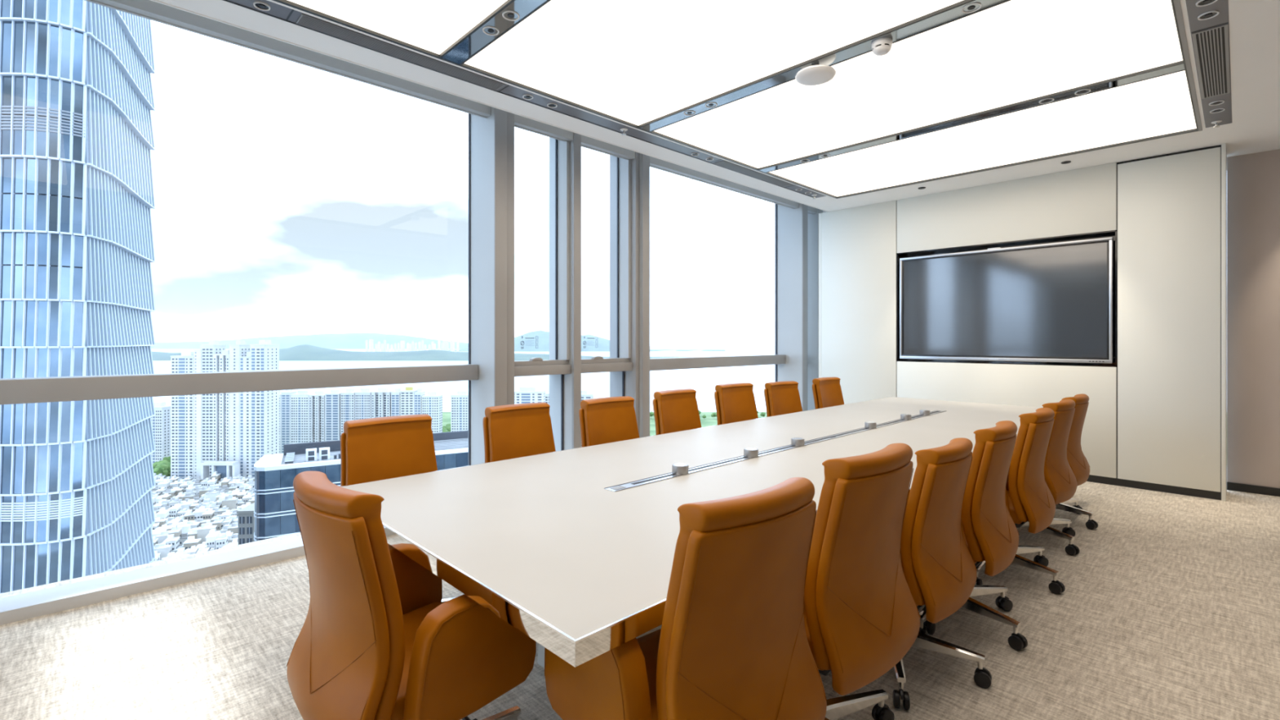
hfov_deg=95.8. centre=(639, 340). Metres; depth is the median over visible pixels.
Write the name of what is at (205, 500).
house
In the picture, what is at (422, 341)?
tower
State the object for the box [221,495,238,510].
house
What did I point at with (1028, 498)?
chair
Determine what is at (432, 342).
tower
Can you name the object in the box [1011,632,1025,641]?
caster
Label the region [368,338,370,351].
tower
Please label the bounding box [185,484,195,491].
house
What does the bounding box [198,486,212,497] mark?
house
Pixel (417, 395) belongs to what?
apartment tower
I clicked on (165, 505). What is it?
house
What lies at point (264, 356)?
apartment tower
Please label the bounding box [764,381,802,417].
chair
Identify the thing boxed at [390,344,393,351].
tower
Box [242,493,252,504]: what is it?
house
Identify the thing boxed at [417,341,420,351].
tower
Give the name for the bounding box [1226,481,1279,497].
baseboard
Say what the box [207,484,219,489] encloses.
house
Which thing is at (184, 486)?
house
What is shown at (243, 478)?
house
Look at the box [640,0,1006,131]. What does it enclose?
trim
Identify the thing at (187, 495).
house
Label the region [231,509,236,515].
house
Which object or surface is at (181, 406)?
apartment tower
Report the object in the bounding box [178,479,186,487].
house
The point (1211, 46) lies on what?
grille
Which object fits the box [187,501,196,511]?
house
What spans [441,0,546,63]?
trim
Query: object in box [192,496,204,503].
house
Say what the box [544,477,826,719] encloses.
chair
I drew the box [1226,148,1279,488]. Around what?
wall
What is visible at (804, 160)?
recessed light
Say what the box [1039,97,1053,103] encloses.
recessed light
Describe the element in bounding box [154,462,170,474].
tree
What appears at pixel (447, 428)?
tree
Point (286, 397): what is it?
apartment tower
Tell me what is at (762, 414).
tree
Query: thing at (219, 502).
house
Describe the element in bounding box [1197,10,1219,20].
recessed light
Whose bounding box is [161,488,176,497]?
house
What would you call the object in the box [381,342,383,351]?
tower
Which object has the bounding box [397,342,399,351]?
tower
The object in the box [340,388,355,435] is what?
apartment tower
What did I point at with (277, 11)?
trim
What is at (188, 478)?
house
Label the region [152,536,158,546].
house
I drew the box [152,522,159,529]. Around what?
house
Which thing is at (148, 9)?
trim
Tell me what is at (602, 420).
chair
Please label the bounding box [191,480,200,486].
house
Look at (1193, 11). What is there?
trim
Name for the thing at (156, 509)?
house
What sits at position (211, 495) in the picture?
house
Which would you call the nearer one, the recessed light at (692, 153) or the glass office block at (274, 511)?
the recessed light at (692, 153)
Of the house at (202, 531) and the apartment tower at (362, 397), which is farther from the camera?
the apartment tower at (362, 397)
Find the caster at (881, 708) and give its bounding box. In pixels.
[875,703,889,715]
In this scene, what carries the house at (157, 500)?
on the ground
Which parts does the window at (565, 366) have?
handle, sash, handle, sash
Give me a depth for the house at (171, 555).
359.94 m
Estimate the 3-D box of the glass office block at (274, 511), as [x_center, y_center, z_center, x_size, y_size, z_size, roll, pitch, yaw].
[-67.861,87.967,150.430,53.681,123.966,17.180,0,0,-29]
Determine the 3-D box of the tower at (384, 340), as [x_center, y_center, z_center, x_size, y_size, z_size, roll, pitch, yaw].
[-2527.014,70.393,5732.904,20.000,143.115,16.000,0,0,0]
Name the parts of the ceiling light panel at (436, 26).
frame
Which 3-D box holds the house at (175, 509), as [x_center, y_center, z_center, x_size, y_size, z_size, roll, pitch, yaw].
[-379.159,142.102,471.462,5.917,15.697,9.839,0,0,-20]
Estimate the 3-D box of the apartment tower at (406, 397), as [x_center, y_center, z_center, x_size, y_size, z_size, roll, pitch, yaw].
[-301.973,105.650,757.000,18.119,88.601,14.600,0,0,0]
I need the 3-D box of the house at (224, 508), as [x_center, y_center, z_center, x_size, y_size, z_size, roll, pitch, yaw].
[-336.495,142.262,466.771,5.917,15.377,9.839,0,0,-24]
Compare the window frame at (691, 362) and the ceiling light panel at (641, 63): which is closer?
the ceiling light panel at (641, 63)
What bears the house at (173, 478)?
on the ground
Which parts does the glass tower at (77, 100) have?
pane, pane, pane, pane, pane, pane, pane, pane, pane, pane, pane, pane, pane, pane, pane, pane, pane, pane, pane, pane, pane, pane, pane, pane, pane, pane, pane, pane, pane, pane, pane, pane, pane, pane, pane, pane, pane, pane, pane, pane, pane, pane, pane, pane, pane, pane, pane, pane, pane, pane, pane, pane, pane, pane, pane, pane, pane, pane, pane, pane, pane, pane, pane, pane, pane, pane, pane, pane, pane, pane, pane, pane, pane, pane, pane, pane, pane, pane, pane, pane, pane, pane, pane, pane, pane, pane, pane, pane, pane, pane, pane, pane, pane, pane, pane, pane, pane, pane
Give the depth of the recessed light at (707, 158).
5.26 m
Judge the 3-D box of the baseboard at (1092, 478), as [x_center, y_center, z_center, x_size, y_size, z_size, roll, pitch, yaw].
[3.636,1.316,6.194,0.024,0.068,3.651,0,0,-44]
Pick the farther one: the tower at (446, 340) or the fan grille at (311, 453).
the tower at (446, 340)
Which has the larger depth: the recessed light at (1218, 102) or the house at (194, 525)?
the house at (194, 525)
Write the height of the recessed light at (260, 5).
0.011 m
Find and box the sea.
[151,346,774,412]
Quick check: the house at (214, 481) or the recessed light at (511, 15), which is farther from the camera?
the house at (214, 481)
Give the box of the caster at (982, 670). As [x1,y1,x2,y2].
[974,667,991,676]
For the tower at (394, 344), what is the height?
112.851 m
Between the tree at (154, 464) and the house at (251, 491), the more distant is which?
the tree at (154, 464)
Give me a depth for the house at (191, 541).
394.36 m
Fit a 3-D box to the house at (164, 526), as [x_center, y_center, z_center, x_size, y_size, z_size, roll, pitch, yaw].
[-346.159,142.195,418.762,7.183,15.509,8.839,0,0,-26]
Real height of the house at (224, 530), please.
13.702 m
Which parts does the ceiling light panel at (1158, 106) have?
frame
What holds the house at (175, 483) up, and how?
on the ground
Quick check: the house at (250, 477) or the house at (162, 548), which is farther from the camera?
the house at (250, 477)
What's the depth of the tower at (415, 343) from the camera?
5653.87 m
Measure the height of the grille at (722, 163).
0.006 m
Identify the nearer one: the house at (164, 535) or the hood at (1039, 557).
the hood at (1039, 557)
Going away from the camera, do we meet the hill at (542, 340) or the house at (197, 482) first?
the house at (197, 482)
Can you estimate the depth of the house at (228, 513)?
450.15 m
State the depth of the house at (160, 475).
571.34 m
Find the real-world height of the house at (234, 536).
12.267 m
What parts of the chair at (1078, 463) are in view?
leg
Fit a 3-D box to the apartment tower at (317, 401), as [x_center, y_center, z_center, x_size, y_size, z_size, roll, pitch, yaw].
[-419.304,108.416,757.000,20.424,83.069,14.600,0,0,0]
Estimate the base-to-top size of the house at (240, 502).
13.312 m
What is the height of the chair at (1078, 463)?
0.942 m
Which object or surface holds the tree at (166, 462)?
on the ground
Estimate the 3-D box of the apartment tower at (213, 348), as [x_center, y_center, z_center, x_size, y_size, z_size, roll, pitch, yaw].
[-441.194,74.945,599.000,12.568,150.010,18.600,0,0,0]
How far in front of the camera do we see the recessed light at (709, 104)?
4.04 m
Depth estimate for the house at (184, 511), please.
469.00 m
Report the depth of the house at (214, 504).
478.71 m
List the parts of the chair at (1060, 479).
leg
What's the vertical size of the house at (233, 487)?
15.220 m
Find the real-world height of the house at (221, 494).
17.280 m
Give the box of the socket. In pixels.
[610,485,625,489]
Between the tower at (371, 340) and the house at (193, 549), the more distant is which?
the tower at (371, 340)
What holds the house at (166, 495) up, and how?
on the ground
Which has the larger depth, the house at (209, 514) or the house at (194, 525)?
the house at (209, 514)
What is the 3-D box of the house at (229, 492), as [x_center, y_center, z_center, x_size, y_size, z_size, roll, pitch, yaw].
[-366.834,142.433,515.232,6.246,15.034,8.648,0,0,-20]
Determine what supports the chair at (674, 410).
on the floor
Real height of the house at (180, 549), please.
14.307 m
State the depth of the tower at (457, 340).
5552.65 m
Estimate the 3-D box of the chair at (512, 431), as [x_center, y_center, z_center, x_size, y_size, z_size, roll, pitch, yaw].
[-0.551,0.861,3.183,0.722,0.977,0.710,0,0,-44]
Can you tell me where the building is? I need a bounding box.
[200,461,239,479]
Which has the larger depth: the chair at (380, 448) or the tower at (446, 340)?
the tower at (446, 340)
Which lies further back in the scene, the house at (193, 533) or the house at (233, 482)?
the house at (233, 482)
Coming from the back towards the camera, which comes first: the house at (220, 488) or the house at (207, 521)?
the house at (220, 488)
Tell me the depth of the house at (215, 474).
569.88 m
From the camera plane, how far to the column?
4.66 m
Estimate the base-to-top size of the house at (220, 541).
17.003 m
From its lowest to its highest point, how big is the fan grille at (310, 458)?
0.900 m
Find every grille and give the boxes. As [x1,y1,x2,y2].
[295,13,505,90]
[308,450,314,456]
[308,456,314,461]
[321,449,327,454]
[321,455,327,459]
[713,160,792,186]
[1191,23,1230,98]
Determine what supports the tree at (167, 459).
on the ground
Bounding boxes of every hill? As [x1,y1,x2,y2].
[151,333,468,348]
[151,344,689,360]
[448,330,725,351]
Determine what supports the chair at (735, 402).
on the floor
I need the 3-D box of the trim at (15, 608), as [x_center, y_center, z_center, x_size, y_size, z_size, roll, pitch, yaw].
[-3.102,1.319,2.939,15.620,0.061,0.398,0,0,-44]
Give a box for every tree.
[152,462,157,468]
[153,466,168,475]
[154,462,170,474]
[156,460,169,467]
[162,456,170,462]
[442,426,448,432]
[442,426,450,431]
[760,412,765,417]
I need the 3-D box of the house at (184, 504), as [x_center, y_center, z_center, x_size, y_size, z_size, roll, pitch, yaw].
[-381.070,142.417,483.483,8.648,15.067,6.246,0,0,-25]
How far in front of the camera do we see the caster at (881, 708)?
2.02 m
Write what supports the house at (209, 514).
on the ground
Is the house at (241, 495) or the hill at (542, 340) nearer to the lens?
the house at (241, 495)
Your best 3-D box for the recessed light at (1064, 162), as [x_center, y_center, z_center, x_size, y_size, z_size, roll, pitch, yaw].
[3.946,-1.649,5.358,0.076,0.011,0.076,0,0,-44]
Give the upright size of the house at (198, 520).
13.381 m
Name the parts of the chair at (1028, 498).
armrest, armrest, seat, leg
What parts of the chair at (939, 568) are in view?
leg, seat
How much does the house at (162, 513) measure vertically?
18.783 m
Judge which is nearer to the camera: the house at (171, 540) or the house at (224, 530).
the house at (171, 540)
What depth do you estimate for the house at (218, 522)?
432.90 m
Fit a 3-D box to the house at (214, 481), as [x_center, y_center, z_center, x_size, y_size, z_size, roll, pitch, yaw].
[-410.266,141.264,554.751,5.917,17.371,9.839,0,0,-25]
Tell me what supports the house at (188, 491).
on the ground
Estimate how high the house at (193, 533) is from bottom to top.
16.266 m
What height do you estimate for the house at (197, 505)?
12.118 m
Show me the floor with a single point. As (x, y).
(1168, 608)
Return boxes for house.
[151,484,158,491]
[151,491,159,495]
[151,527,166,538]
[152,496,156,505]
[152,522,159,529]
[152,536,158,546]
[153,501,163,509]
[153,506,159,514]
[153,551,160,560]
[154,517,166,527]
[154,542,172,560]
[155,476,164,486]
[155,486,167,495]
[155,497,166,503]
[155,507,169,519]
[155,524,166,530]
[155,530,169,543]
[157,473,165,479]
[157,479,170,489]
[157,493,170,500]
[158,502,169,510]
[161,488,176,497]
[163,533,180,552]
[164,518,170,526]
[164,522,177,530]
[164,551,177,559]
[168,497,181,507]
[168,503,181,519]
[168,516,182,525]
[168,524,182,546]
[169,480,179,487]
[170,475,179,482]
[170,487,183,496]
[172,544,183,553]
[174,547,186,555]
[175,492,185,499]
[175,522,191,533]
[177,507,187,517]
[177,551,190,557]
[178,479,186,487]
[178,481,190,493]
[178,500,191,510]
[179,532,187,546]
[181,493,195,500]
[182,488,196,494]
[182,509,195,520]
[182,536,201,550]
[184,475,192,480]
[184,545,198,555]
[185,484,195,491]
[186,480,195,484]
[186,499,199,503]
[186,520,200,528]
[186,528,197,538]
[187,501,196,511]
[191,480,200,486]
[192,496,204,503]
[192,503,199,511]
[192,506,207,520]
[194,484,202,493]
[195,518,209,526]
[195,542,207,550]
[195,544,209,553]
[196,523,217,544]
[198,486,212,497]
[199,502,211,507]
[200,477,211,486]
[200,498,214,506]
[201,508,214,519]
[204,488,219,502]
[205,519,213,525]
[205,528,220,551]
[207,477,217,488]
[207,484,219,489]
[208,502,221,509]
[210,471,221,484]
[210,514,220,522]
[211,516,225,530]
[212,506,218,516]
[214,533,228,549]
[215,482,221,488]
[215,487,224,494]
[215,492,229,501]
[216,497,225,507]
[217,505,228,515]
[219,509,232,519]
[219,530,233,539]
[220,524,230,533]
[221,477,231,488]
[221,484,229,493]
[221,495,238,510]
[222,516,232,528]
[224,490,232,495]
[225,539,237,547]
[226,522,237,534]
[227,533,237,543]
[228,479,236,487]
[228,484,237,491]
[230,490,239,497]
[230,515,236,523]
[231,474,242,479]
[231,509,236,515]
[235,479,244,488]
[237,489,247,499]
[237,498,244,506]
[239,486,245,492]
[239,502,251,509]
[240,476,248,483]
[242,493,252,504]
[244,484,252,491]
[245,478,254,488]
[245,488,253,495]
[247,475,254,481]
[248,497,254,503]
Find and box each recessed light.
[253,1,270,10]
[482,26,499,35]
[502,10,519,20]
[522,94,533,99]
[546,102,557,107]
[683,110,695,115]
[691,152,699,155]
[705,102,717,107]
[705,157,713,160]
[800,159,809,162]
[961,2,981,13]
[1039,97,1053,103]
[1061,160,1071,164]
[1074,88,1090,94]
[1195,0,1217,6]
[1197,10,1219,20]
[1208,100,1224,106]
[1209,107,1225,113]
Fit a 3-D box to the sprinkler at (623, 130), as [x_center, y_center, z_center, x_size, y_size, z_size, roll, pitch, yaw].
[-0.126,-1.631,4.528,0.060,0.042,0.060,0,0,-44]
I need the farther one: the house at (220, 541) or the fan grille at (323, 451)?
the house at (220, 541)
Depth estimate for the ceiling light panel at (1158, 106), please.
4.77 m
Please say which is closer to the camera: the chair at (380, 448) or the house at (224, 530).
the chair at (380, 448)
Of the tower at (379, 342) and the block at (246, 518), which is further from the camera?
the tower at (379, 342)
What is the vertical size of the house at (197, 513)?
18.361 m
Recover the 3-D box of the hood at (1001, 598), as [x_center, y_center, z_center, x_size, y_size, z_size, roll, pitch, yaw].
[1.824,1.298,2.896,0.055,0.034,0.012,0,0,-11]
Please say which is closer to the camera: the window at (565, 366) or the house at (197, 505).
the window at (565, 366)
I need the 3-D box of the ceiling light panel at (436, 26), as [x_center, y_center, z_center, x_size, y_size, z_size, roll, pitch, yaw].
[-0.651,-1.673,1.776,1.492,0.054,3.002,0,0,-44]
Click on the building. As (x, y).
(227, 469)
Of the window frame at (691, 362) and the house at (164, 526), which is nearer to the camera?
the window frame at (691, 362)
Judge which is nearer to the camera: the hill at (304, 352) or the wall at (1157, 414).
the wall at (1157, 414)
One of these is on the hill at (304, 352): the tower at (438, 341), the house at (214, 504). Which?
the tower at (438, 341)
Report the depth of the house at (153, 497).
487.08 m
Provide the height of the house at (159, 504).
13.907 m
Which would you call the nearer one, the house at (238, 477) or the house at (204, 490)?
the house at (204, 490)
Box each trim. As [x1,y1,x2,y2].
[0,535,305,625]
[84,0,817,214]
[223,0,825,197]
[273,0,1202,198]
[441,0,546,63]
[639,152,649,437]
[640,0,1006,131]
[759,63,1184,172]
[774,203,807,411]
[807,208,822,410]
[1185,0,1231,128]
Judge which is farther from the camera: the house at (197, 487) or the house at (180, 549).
the house at (197, 487)
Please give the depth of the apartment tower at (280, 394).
750.00 m
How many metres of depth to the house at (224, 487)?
541.79 m
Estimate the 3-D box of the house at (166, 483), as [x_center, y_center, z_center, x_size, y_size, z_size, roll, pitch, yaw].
[-444.749,140.426,540.570,7.183,19.049,8.839,0,0,-22]
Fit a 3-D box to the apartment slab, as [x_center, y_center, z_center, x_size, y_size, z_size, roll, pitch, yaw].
[-451.349,77.484,599.000,8.216,144.932,18.600,0,0,0]
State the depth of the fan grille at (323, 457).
140.78 m
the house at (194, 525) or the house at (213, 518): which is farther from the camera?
the house at (213, 518)
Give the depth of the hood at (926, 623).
2.65 m
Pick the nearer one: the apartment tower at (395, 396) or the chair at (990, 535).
the chair at (990, 535)
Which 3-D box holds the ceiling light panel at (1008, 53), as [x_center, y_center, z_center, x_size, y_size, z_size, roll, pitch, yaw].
[1.656,-1.673,4.004,1.493,0.054,3.002,0,0,-44]
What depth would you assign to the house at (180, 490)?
529.89 m
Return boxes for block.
[236,502,254,545]
[253,430,468,541]
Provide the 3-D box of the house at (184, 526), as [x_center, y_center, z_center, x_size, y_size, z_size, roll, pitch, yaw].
[-333.656,141.392,420.844,10.529,17.115,5.747,0,0,-25]
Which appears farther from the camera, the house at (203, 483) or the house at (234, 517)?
the house at (203, 483)
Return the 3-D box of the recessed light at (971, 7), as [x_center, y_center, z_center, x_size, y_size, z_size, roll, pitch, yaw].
[1.641,-1.649,2.864,0.088,0.011,0.088,0,0,-44]
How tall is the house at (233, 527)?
15.305 m
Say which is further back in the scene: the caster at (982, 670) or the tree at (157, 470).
the tree at (157, 470)
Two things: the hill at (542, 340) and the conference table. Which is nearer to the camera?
the conference table
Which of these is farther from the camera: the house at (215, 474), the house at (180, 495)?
the house at (215, 474)
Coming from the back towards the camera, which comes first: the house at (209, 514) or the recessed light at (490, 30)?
the house at (209, 514)
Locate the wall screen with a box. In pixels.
[899,237,1113,363]
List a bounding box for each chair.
[286,471,536,719]
[340,413,457,601]
[483,402,555,462]
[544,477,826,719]
[578,395,639,447]
[653,388,701,435]
[714,382,758,425]
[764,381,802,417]
[804,443,920,719]
[812,377,844,408]
[892,437,991,710]
[918,420,1027,650]
[974,407,1065,594]
[1021,399,1079,555]
[1055,394,1097,529]
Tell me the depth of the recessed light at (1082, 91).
3.83 m
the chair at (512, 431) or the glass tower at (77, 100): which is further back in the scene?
the glass tower at (77, 100)
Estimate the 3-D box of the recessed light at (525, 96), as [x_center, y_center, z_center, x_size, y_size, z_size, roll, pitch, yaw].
[-0.759,-1.649,3.917,0.072,0.011,0.072,0,0,-44]
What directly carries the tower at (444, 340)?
on the hill at (304, 352)
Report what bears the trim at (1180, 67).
attached to the ceiling
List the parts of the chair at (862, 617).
seat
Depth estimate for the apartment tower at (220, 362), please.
589.98 m
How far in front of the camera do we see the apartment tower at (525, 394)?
699.93 m
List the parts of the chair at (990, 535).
seat, leg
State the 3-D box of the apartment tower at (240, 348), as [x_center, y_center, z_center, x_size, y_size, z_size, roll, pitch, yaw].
[-413.812,74.945,599.000,10.900,150.010,18.600,0,0,0]
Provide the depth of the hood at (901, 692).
2.11 m
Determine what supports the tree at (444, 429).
on the ground
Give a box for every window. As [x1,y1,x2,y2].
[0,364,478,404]
[506,111,639,451]
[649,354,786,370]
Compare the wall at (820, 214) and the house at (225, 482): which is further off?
the house at (225, 482)
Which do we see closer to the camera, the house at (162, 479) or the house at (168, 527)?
the house at (168, 527)
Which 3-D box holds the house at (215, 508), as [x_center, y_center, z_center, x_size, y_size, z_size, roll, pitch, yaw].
[-340.221,142.098,464.058,8.631,15.704,7.230,0,0,-26]
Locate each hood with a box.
[898,688,904,700]
[924,620,928,626]
[998,595,1008,602]
[1036,555,1044,560]
[1051,580,1062,586]
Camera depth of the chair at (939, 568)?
2.18 m
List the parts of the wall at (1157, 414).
panel, panel, panel, panel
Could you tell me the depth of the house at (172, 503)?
484.48 m
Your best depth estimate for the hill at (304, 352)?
4484.61 m
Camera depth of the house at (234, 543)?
381.01 m
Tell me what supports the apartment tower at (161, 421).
on the ground
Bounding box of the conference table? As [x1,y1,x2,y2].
[341,396,1043,668]
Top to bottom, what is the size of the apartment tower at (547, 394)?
86.794 m
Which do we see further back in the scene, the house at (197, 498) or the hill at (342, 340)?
the hill at (342, 340)
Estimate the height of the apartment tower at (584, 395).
83.038 m
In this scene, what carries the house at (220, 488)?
on the ground
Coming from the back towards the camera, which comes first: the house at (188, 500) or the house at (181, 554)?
the house at (188, 500)
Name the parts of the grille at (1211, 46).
frame, frame, frame, frame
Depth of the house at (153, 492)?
524.48 m
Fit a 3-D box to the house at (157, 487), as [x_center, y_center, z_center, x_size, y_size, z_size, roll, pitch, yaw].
[-453.588,143.228,543.205,7.889,13.444,9.062,0,0,-23]
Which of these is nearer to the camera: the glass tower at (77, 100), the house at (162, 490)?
the glass tower at (77, 100)
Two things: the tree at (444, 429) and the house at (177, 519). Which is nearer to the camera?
the house at (177, 519)
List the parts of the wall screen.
frame, frame, frame, frame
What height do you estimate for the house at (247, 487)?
13.247 m
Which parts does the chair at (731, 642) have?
armrest, seat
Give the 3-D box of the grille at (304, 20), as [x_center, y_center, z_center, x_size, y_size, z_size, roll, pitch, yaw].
[-1.327,-1.647,3.365,1.165,0.006,0.115,0,0,-44]
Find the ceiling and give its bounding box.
[151,0,1279,211]
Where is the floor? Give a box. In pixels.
[0,481,1279,719]
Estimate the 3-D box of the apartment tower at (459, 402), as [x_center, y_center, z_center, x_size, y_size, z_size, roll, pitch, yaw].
[-232.358,108.416,756.975,26.418,83.069,14.650,0,0,0]
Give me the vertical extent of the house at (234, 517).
13.762 m
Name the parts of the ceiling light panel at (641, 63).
frame, frame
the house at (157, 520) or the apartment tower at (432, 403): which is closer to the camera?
the house at (157, 520)
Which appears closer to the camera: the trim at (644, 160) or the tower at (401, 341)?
the trim at (644, 160)
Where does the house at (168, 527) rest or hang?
on the ground
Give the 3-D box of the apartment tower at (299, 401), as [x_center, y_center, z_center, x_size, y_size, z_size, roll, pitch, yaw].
[-441.434,107.955,756.975,24.112,83.991,14.650,0,0,0]
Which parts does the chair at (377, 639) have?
armrest, seat, lever, armrest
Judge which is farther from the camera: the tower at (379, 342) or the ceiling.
the tower at (379, 342)
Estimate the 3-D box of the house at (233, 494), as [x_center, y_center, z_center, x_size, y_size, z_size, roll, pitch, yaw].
[-360.483,142.454,515.916,7.183,14.992,8.839,0,0,-25]
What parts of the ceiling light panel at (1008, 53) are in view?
frame, frame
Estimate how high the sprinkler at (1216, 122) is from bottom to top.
0.042 m
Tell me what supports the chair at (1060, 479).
on the floor
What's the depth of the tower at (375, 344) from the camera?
5720.52 m
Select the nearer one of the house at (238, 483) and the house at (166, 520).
the house at (166, 520)
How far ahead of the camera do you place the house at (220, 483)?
551.80 m
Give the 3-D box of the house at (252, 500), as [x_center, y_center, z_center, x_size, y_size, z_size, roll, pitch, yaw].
[-334.273,143.153,502.003,8.648,13.595,6.246,0,0,-26]
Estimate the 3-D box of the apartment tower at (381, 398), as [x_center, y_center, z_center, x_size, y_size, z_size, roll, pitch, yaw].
[-336.550,106.341,757.000,24.574,87.218,14.600,0,0,0]
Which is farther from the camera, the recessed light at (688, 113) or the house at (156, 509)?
the house at (156, 509)
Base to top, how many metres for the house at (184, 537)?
13.153 m
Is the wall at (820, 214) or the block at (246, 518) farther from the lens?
the block at (246, 518)
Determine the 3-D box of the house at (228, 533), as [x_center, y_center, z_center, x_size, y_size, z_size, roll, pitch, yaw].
[-291.815,142.725,407.688,7.183,14.451,8.839,0,0,-28]
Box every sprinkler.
[620,128,627,135]
[1211,120,1222,127]
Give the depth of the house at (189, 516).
448.72 m
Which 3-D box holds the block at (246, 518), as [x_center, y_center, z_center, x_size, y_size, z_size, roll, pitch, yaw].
[-116.235,100.071,174.478,4.894,99.759,9.400,0,0,-6]
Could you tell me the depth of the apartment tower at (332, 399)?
750.00 m
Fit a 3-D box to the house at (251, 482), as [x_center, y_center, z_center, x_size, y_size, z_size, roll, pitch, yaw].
[-375.152,142.172,559.167,8.375,15.556,6.977,0,0,-22]
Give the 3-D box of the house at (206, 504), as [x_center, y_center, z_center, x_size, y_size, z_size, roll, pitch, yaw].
[-360.437,142.724,481.292,8.631,14.452,7.230,0,0,-22]
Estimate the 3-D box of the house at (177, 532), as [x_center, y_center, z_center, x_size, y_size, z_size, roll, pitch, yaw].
[-325.123,140.102,404.651,5.747,19.697,10.529,0,0,-27]
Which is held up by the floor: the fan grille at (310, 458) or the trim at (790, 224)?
the trim at (790, 224)
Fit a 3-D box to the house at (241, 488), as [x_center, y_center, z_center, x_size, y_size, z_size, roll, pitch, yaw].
[-372.502,143.523,538.194,7.889,12.854,9.062,0,0,-21]
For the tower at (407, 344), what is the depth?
5717.73 m
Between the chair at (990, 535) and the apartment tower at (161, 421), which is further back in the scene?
the apartment tower at (161, 421)
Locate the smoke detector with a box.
[871,37,892,55]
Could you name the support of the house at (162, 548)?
on the ground
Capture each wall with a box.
[818,213,821,377]
[821,142,1226,501]
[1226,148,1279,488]
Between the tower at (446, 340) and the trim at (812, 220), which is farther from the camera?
the tower at (446, 340)
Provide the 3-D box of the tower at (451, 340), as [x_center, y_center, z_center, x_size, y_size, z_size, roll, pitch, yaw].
[-1782.376,65.440,5468.990,20.000,153.019,16.000,0,0,0]
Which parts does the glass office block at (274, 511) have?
pane, pane, pane, pane, pane, pane, pane, pane, pane, pane, pane, pane, pane, pane, pane, pane, pane, pane, pane, pane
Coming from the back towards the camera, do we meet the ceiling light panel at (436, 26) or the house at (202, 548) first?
the house at (202, 548)
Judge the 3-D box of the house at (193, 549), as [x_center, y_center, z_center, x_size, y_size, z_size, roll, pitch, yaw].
[-293.672,142.735,378.331,6.246,14.429,8.648,0,0,-27]
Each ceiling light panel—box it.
[288,0,515,57]
[459,0,974,128]
[650,0,1183,169]
[765,69,1196,198]
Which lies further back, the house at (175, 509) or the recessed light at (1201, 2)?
the house at (175, 509)
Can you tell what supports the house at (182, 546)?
on the ground
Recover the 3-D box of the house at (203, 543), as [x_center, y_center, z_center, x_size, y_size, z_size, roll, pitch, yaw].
[-295.308,143.467,390.184,6.246,12.966,8.648,0,0,-27]
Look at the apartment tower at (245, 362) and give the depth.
589.98 m
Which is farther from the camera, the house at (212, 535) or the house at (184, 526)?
the house at (184, 526)
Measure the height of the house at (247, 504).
12.496 m
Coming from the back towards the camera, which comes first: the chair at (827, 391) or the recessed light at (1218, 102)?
the chair at (827, 391)
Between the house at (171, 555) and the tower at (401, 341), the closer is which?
the house at (171, 555)
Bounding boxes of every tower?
[0,0,155,593]
[151,401,170,463]
[169,351,193,479]
[200,340,226,479]
[213,349,229,461]
[228,340,250,463]
[239,351,250,478]
[249,340,279,477]
[279,390,281,453]
[280,389,297,453]
[289,390,315,444]
[308,391,324,442]
[324,389,340,441]
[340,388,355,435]
[354,388,373,419]
[365,339,368,351]
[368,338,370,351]
[370,338,373,351]
[370,387,394,417]
[374,343,377,351]
[377,341,380,351]
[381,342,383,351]
[383,339,386,351]
[386,343,389,351]
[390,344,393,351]
[391,388,399,416]
[393,342,396,351]
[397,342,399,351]
[400,340,403,351]
[400,386,417,415]
[406,342,408,351]
[411,341,413,351]
[413,388,425,414]
[414,342,417,351]
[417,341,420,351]
[421,340,423,351]
[421,391,442,433]
[431,341,434,350]
[437,340,440,350]
[443,339,445,351]
[445,339,448,351]
[449,338,453,351]
[450,391,468,431]
[456,338,458,351]
[514,386,546,404]
[545,392,549,404]
[581,390,593,400]
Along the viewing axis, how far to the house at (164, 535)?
402.23 m
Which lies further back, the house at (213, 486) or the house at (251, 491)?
the house at (213, 486)
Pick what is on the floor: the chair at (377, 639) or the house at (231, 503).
the chair at (377, 639)
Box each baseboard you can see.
[1086,475,1221,500]
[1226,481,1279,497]
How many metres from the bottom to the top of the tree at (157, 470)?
19.022 m
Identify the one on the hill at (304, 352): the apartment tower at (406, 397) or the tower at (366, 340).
the tower at (366, 340)
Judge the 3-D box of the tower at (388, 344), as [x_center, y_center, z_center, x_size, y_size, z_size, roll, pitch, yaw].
[-2482.132,87.634,5697.144,20.000,108.632,16.000,0,0,0]
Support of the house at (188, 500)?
on the ground
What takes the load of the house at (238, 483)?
on the ground
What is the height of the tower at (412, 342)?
134.171 m
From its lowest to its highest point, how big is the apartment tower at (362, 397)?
86.757 m
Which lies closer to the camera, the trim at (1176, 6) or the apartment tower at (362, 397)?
the trim at (1176, 6)

